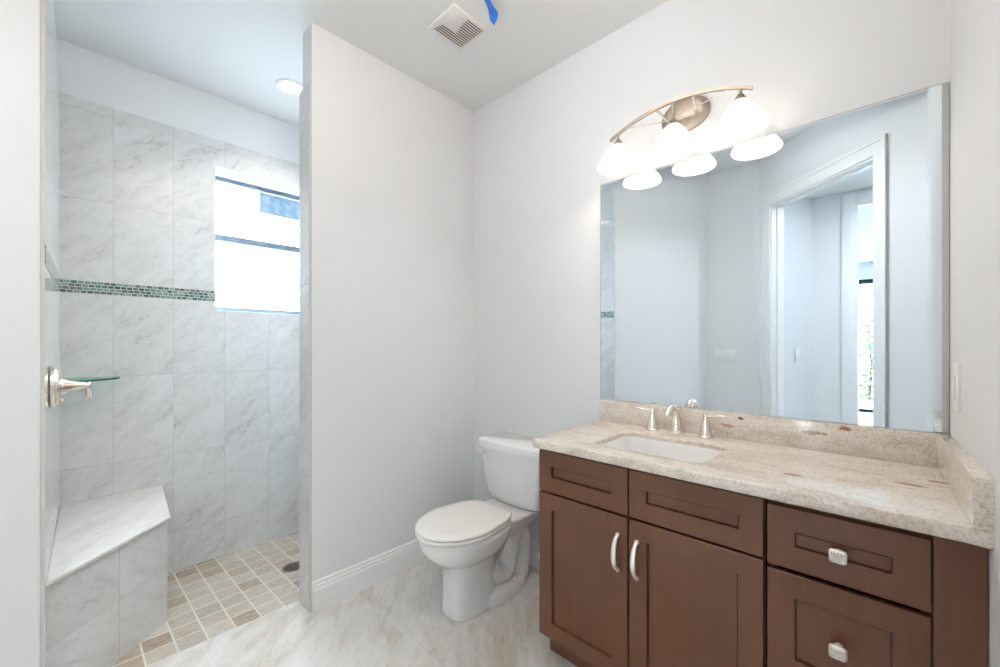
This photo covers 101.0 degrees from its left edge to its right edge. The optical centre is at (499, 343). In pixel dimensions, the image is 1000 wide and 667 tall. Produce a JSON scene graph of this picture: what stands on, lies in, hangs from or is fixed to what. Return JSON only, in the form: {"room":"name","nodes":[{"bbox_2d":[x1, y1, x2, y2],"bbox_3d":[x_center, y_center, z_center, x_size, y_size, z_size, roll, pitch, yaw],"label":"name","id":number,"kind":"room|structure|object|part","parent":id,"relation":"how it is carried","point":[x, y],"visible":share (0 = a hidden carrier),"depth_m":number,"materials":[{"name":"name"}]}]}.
{"room":"bathroom","nodes":[
{"label":"bathroom","id":0,"kind":"room"},
{"bbox_2d":[0,0,39,666],"bbox_3d":[-1.727,-0.225,0.863,0.304,3.180,1.350,0,0,21],"label":"wall","id":1,"kind":"structure","parent":0,"point":[19,19],"depth_m":1.26,"materials":[{"name":"white paint"}]},
{"bbox_2d":[40,0,44,666],"bbox_3d":[-1.453,0.006,1.308,0.002,2.478,0.009,0,0,44],"label":"trim","id":2,"kind":"structure","parent":1,"relation":"attached to","point":[42,2],"depth_m":1.31,"materials":[{"name":"beige tile"}]},
{"bbox_2d":[50,0,56,59],"bbox_3d":[-1.929,-0.065,1.641,1.143,2.860,0.211,0,0,44],"label":"wall","id":3,"kind":"structure","parent":0,"point":[51,1],"depth_m":1.84,"materials":[{"name":"white paint"}]},
{"bbox_2d":[45,0,59,666],"bbox_3d":[-1.806,0.056,1.660,0.013,2.578,0.996,0,0,-45],"label":"trim","id":4,"kind":"structure","parent":3,"relation":"attached to","point":[52,89],"depth_m":1.55,"materials":[{"name":"tile"}]},
{"bbox_2d":[45,244,60,291],"bbox_3d":[-1.802,-0.286,1.664,0.005,0.063,0.995,0,0,-45],"label":"trim","id":5,"kind":"structure","parent":3,"relation":"attached to","point":[49,263],"depth_m":1.56,"materials":[{"name":"clear glass"}]},
{"bbox_2d":[50,366,92,407],"bbox_3d":[-1.585,0.155,1.526,0.151,0.151,0.110,0,0,44],"label":"shower valve","id":6,"kind":"object","parent":3,"relation":"attached to","point":[59,386],"visible":1,"depth_m":1.49,"materials":[{"name":"silver metal"}]},
{"bbox_3d":[-1.555,0.188,1.557,0.023,0.055,0.023,0,0,44],"label":"lever","id":7,"kind":"part","parent":6,"relation":"part of","materials":[{"name":"silver metal"}]},
{"bbox_2d":[57,39,298,572],"bbox_3d":[-1.671,-0.065,2.703,0.250,2.860,2.005,0,0,44],"label":"wall","id":8,"kind":"structure","parent":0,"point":[83,73],"depth_m":2.32,"materials":[{"name":"white tile"}]},
{"bbox_2d":[79,377,119,381],"bbox_3d":[-2.003,0.175,2.026,0.200,0.008,0.214,0,0,44],"label":"glass shelf","id":9,"kind":"object","parent":8,"relation":"attached to","point":[116,377],"visible":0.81,"depth_m":2.00,"materials":[{"name":"teal glass"}]},
{"bbox_2d":[61,279,215,301],"bbox_3d":[-1.521,-0.286,2.679,0.004,0.063,1.832,0,0,44],"label":"trim","id":10,"kind":"structure","parent":8,"relation":"attached to","point":[72,286],"depth_m":2.21,"materials":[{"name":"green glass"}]},
{"bbox_2d":[215,166,298,314],"bbox_3d":[-1.546,-0.636,2.824,0.214,0.875,0.728,0,0,44],"label":"window","id":11,"kind":"structure","parent":8,"relation":"attached to","point":[223,176],"depth_m":2.76,"materials":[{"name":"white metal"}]},
{"bbox_3d":[-1.596,-0.680,2.871,0.067,0.040,0.720,0,0,44],"label":"meeting rail","id":12,"kind":"part","parent":11,"relation":"part of","materials":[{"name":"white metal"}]},
{"bbox_2d":[259,192,298,220],"bbox_3d":[-1.533,-0.970,2.945,0.001,0.140,0.335,0,0,44],"label":"window sticker","id":13,"kind":"object","parent":11,"relation":"attached to","point":[268,204],"visible":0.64,"depth_m":2.91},
{"bbox_2d":[111,532,576,666],"bbox_3d":[-1.854,1.305,-1.545,5.350,0.120,8.405,0,0,44],"label":"floor","id":14,"kind":"structure","parent":0,"point":[399,620],"depth_m":1.82,"materials":[{"name":"tile"}]},
{"bbox_2d":[46,485,170,666],"bbox_3d":[-1.687,1.033,1.825,0.937,0.496,0.412,0,0,44],"label":"shower bench","id":15,"kind":"object","parent":14,"relation":"on","point":[106,584],"visible":0.98,"depth_m":1.65,"materials":[{"name":"tile"}]},
{"bbox_2d":[281,561,298,571],"bbox_3d":[-1.169,1.268,2.338,0.129,0.022,0.128,0,0,44],"label":"floor drain","id":16,"kind":"object","parent":14,"relation":"in","point":[295,563],"visible":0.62,"depth_m":2.33,"materials":[{"name":"grey metal"}]},
{"bbox_2d":[415,431,540,620],"bbox_3d":[-0.080,0.882,2.043,0.468,0.726,0.748,0,0,44],"label":"toilet","id":17,"kind":"object","parent":14,"relation":"on","point":[482,549],"visible":0.99,"depth_m":1.98,"materials":[{"name":"white ceramic"}]},
{"bbox_3d":[-0.182,0.846,1.935,0.366,0.016,0.451,0,0,44],"label":"seat","id":18,"kind":"part","parent":17,"relation":"part of","materials":[{"name":"white plastic"}]},
{"bbox_3d":[-0.182,0.825,1.935,0.366,0.020,0.451,0,0,44],"label":"seat lid","id":19,"kind":"part","parent":17,"relation":"part of","materials":[{"name":"white plastic"}]},
{"bbox_3d":[-0.106,0.590,2.282,0.058,0.030,0.028,0,0,44],"label":"flush handle","id":20,"kind":"part","parent":17,"relation":"part of","materials":[{"name":"white plastic"}]},
{"bbox_3d":[0.096,0.542,2.227,0.468,0.046,0.239,0,0,44],"label":"tank lid","id":21,"kind":"part","parent":17,"relation":"part of","materials":[{"name":"white ceramic"}]},
{"bbox_3d":[0.099,0.712,2.230,0.444,0.294,0.220,0,0,44],"label":"tank","id":22,"kind":"part","parent":17,"relation":"part of","materials":[{"name":"white ceramic"}]},
{"bbox_2d":[539,449,768,666],"bbox_3d":[0.592,0.824,1.535,0.762,0.842,0.542,0,0,44],"label":"base cabinet","id":23,"kind":"object","parent":14,"relation":"on","point":[637,568],"visible":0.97,"depth_m":1.33,"materials":[{"name":"brown wood"}]},
{"bbox_3d":[0.296,0.860,1.507,0.372,0.558,0.019,0,0,44],"label":"door","id":24,"kind":"part","parent":23,"relation":"part of","materials":[{"name":"brown wood"}]},
{"bbox_3d":[0.387,0.704,1.382,0.017,0.133,0.038,0,0,44],"label":"handle","id":25,"kind":"part","parent":23,"relation":"part of","materials":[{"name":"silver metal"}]},
{"bbox_3d":[0.436,0.707,1.335,0.017,0.132,0.038,0,0,44],"label":"handle","id":26,"kind":"part","parent":23,"relation":"part of","materials":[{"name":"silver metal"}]},
{"bbox_3d":[0.573,0.860,1.242,0.382,0.558,0.019,0,0,44],"label":"door","id":27,"kind":"part","parent":23,"relation":"part of","materials":[{"name":"brown wood"}]},
{"bbox_2d":[533,420,994,548],"bbox_3d":[0.729,0.385,1.410,1.177,0.033,0.560,0,0,44],"label":"countertop","id":28,"kind":"structure","parent":23,"relation":"on","point":[912,497],"depth_m":1.16,"materials":[{"name":"beige stone"}]},
{"bbox_2d":[601,436,721,462],"bbox_3d":[0.580,0.453,1.506,0.389,0.132,0.289,0,0,44],"label":"sink","id":29,"kind":"object","parent":28,"relation":"in","point":[682,452],"visible":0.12,"depth_m":1.62,"materials":[{"name":"white ceramic"}]},
{"bbox_2d":[635,404,725,438],"bbox_3d":[0.708,0.305,1.670,0.356,0.126,0.137,0,0,44],"label":"faucet","id":30,"kind":"object","parent":28,"relation":"on","point":[672,411],"visible":1,"depth_m":1.68,"materials":[{"name":"silver metal"}]},
{"bbox_3d":[0.623,0.280,1.790,0.068,0.017,0.018,0,0,29],"label":"lever","id":31,"kind":"part","parent":30,"relation":"part of","materials":[{"name":"silver metal"}]},
{"bbox_3d":[0.656,0.321,1.772,0.059,0.095,0.059,0,0,44],"label":"handle","id":32,"kind":"part","parent":30,"relation":"part of","materials":[{"name":"silver metal"}]},
{"bbox_3d":[0.700,0.302,1.673,0.049,0.121,0.131,0,0,44],"label":"spout","id":33,"kind":"part","parent":30,"relation":"part of","materials":[{"name":"silver metal"}]},
{"bbox_3d":[0.810,0.321,1.625,0.059,0.095,0.059,0,0,44],"label":"handle","id":34,"kind":"part","parent":30,"relation":"part of","materials":[{"name":"silver metal"}]},
{"bbox_3d":[0.838,0.280,1.599,0.068,0.017,0.018,0,0,44],"label":"lever","id":35,"kind":"part","parent":30,"relation":"part of","materials":[{"name":"silver metal"}]},
{"bbox_2d":[936,433,994,532],"bbox_3d":[1.130,0.316,1.013,0.029,0.103,0.542,0,0,41],"label":"side splash","id":36,"kind":"object","parent":28,"relation":"on","point":[972,487],"visible":1,"depth_m":0.88,"materials":[{"name":"beige stone"}]},
{"bbox_2d":[767,499,987,666],"bbox_3d":[1.012,0.824,1.136,0.382,0.842,0.540,0,0,44],"label":"base cabinet","id":37,"kind":"object","parent":14,"relation":"on","point":[843,591],"visible":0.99,"depth_m":0.96,"materials":[{"name":"brown wood"}]},
{"bbox_3d":[0.806,0.732,0.983,0.035,0.033,0.036,0,0,44],"label":"knob","id":38,"kind":"part","parent":37,"relation":"part of","materials":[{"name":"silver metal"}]},
{"bbox_3d":[0.806,0.504,0.983,0.035,0.033,0.036,0,0,44],"label":"knob","id":39,"kind":"part","parent":37,"relation":"part of","materials":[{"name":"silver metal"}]},
{"bbox_3d":[0.827,0.732,1.000,0.302,0.278,0.019,0,0,44],"label":"drawer","id":40,"kind":"part","parent":37,"relation":"part of","materials":[{"name":"brown wood"}]},
{"bbox_3d":[0.827,0.502,1.000,0.302,0.158,0.019,0,0,44],"label":"drawer","id":41,"kind":"part","parent":37,"relation":"part of","materials":[{"name":"brown wood"}]},
{"bbox_2d":[53,0,668,126],"bbox_3d":[-1.895,-1.555,-1.371,5.650,0.120,8.600,0,0,44],"label":"ceiling","id":42,"kind":"structure","parent":0,"point":[234,51],"depth_m":2.00,"materials":[{"name":"white paint"}]},
{"bbox_2d":[275,78,302,95],"bbox_3d":[-1.216,-1.491,2.397,0.164,0.008,0.164,0,0,44],"label":"recessed light","id":43,"kind":"object","parent":42,"relation":"in","point":[288,86],"visible":0.84,"depth_m":2.38,"materials":[{"name":"white glass"}]},
{"bbox_2d":[428,3,486,49],"bbox_3d":[-0.199,-1.487,1.943,0.194,0.016,0.207,0,0,44],"label":"ceiling vent","id":44,"kind":"object","parent":42,"relation":"in","point":[454,25],"visible":1,"depth_m":1.93,"materials":[{"name":"white plastic"}]},
{"bbox_2d":[484,0,497,24],"bbox_3d":[-0.060,-1.472,1.783,0.055,0.043,0.198,0,0,27],"label":"tape","id":45,"kind":"object","parent":42,"relation":"hanging from","point":[493,14],"visible":1,"depth_m":1.83,"materials":[{"name":"blue plastic"}]},
{"bbox_2d":[303,23,473,581],"bbox_3d":[-0.560,-0.065,2.322,0.105,2.860,1.023,0,0,44],"label":"wall","id":46,"kind":"structure","parent":0,"point":[393,155],"depth_m":2.19,"materials":[{"name":"white paint"}]},
{"bbox_2d":[299,82,308,611],"bbox_3d":[-0.568,0.065,2.321,0.117,2.560,1.035,0,0,44],"label":"trim","id":47,"kind":"structure","parent":46,"relation":"attached to","point":[304,93],"depth_m":1.95,"materials":[{"name":"tile"}]},
{"bbox_2d":[309,81,311,612],"bbox_3d":[-0.879,0.015,1.910,0.002,2.460,0.011,0,0,44],"label":"trim","id":48,"kind":"structure","parent":46,"relation":"attached to","point":[310,83],"depth_m":1.91,"materials":[{"name":"beige tile"}]},
{"bbox_2d":[311,539,427,612],"bbox_3d":[-0.517,1.175,2.279,0.016,0.139,1.025,0,0,44],"label":"baseboard","id":49,"kind":"structure","parent":46,"relation":"attached to","point":[328,590],"depth_m":2.09,"materials":[{"name":"white paint"}]},
{"bbox_2d":[474,0,949,666],"bbox_3d":[0.230,-0.065,2.378,3.550,2.860,0.150,0,0,44],"label":"wall","id":50,"kind":"structure","parent":0,"point":[540,146],"depth_m":2.05,"materials":[{"name":"white paint"}]},
{"bbox_2d":[529,540,538,569],"bbox_3d":[0.175,1.175,2.317,0.933,0.139,0.016,0,0,44],"label":"baseboard","id":51,"kind":"structure","parent":50,"relation":"attached to","point":[534,559],"depth_m":2.29,"materials":[{"name":"white paint"}]},
{"bbox_2d":[597,85,769,175],"bbox_3d":[0.708,-0.909,1.670,0.661,0.259,0.215,0,0,44],"label":"vanity light","id":52,"kind":"object","parent":50,"relation":"attached to","point":[743,118],"visible":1,"depth_m":1.67,"materials":[{"name":"white glass"}]},
{"bbox_3d":[0.523,-0.829,1.823,0.181,0.097,0.181,0,0,44],"label":"lamp shade","id":53,"kind":"part","parent":52,"relation":"part of","materials":[{"name":"white glass"}]},
{"bbox_3d":[0.689,-0.960,1.740,0.105,0.031,0.011,0,0,-36],"label":"arm","id":54,"kind":"part","parent":52,"relation":"part of","materials":[{"name":"silver metal"}]},
{"bbox_3d":[0.697,-0.829,1.657,0.181,0.097,0.181,0,0,44],"label":"lamp shade","id":55,"kind":"part","parent":52,"relation":"part of","materials":[{"name":"white glass"}]},
{"bbox_3d":[0.780,-0.960,1.653,0.011,0.031,0.105,0,0,34],"label":"arm","id":56,"kind":"part","parent":52,"relation":"part of","materials":[{"name":"silver metal"}]},
{"bbox_3d":[0.870,-0.829,1.492,0.181,0.097,0.181,0,0,44],"label":"lamp shade","id":57,"kind":"part","parent":52,"relation":"part of","materials":[{"name":"white glass"}]},
{"bbox_2d":[599,399,936,467],"bbox_3d":[0.907,0.318,1.615,1.156,0.100,0.020,0,0,44],"label":"backsplash","id":58,"kind":"structure","parent":50,"relation":"attached to","point":[896,445],"depth_m":1.46,"materials":[{"name":"beige stone"}]},
{"bbox_2d":[600,82,948,433],"bbox_3d":[0.911,-0.256,1.619,1.158,1.044,0.007,0,0,44],"label":"wall mirror","id":59,"kind":"object","parent":50,"relation":"attached to","point":[801,271],"visible":1,"depth_m":1.48,"materials":[{"name":"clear mirror"}]},
{"bbox_2d":[950,0,999,666],"bbox_3d":[0.708,-0.225,0.364,0.278,3.180,2.105,0,0,44],"label":"wall","id":60,"kind":"structure","parent":0,"point":[974,24],"depth_m":0.92,"materials":[{"name":"white paint"}]},
{"bbox_2d":[952,363,960,411],"bbox_3d":[1.238,0.117,1.120,0.010,0.128,0.085,0,0,41],"label":"light switch","id":61,"kind":"object","parent":60,"relation":"attached to","point":[956,377],"visible":1,"depth_m":1.10,"materials":[{"name":"white plastic"}]}
]}

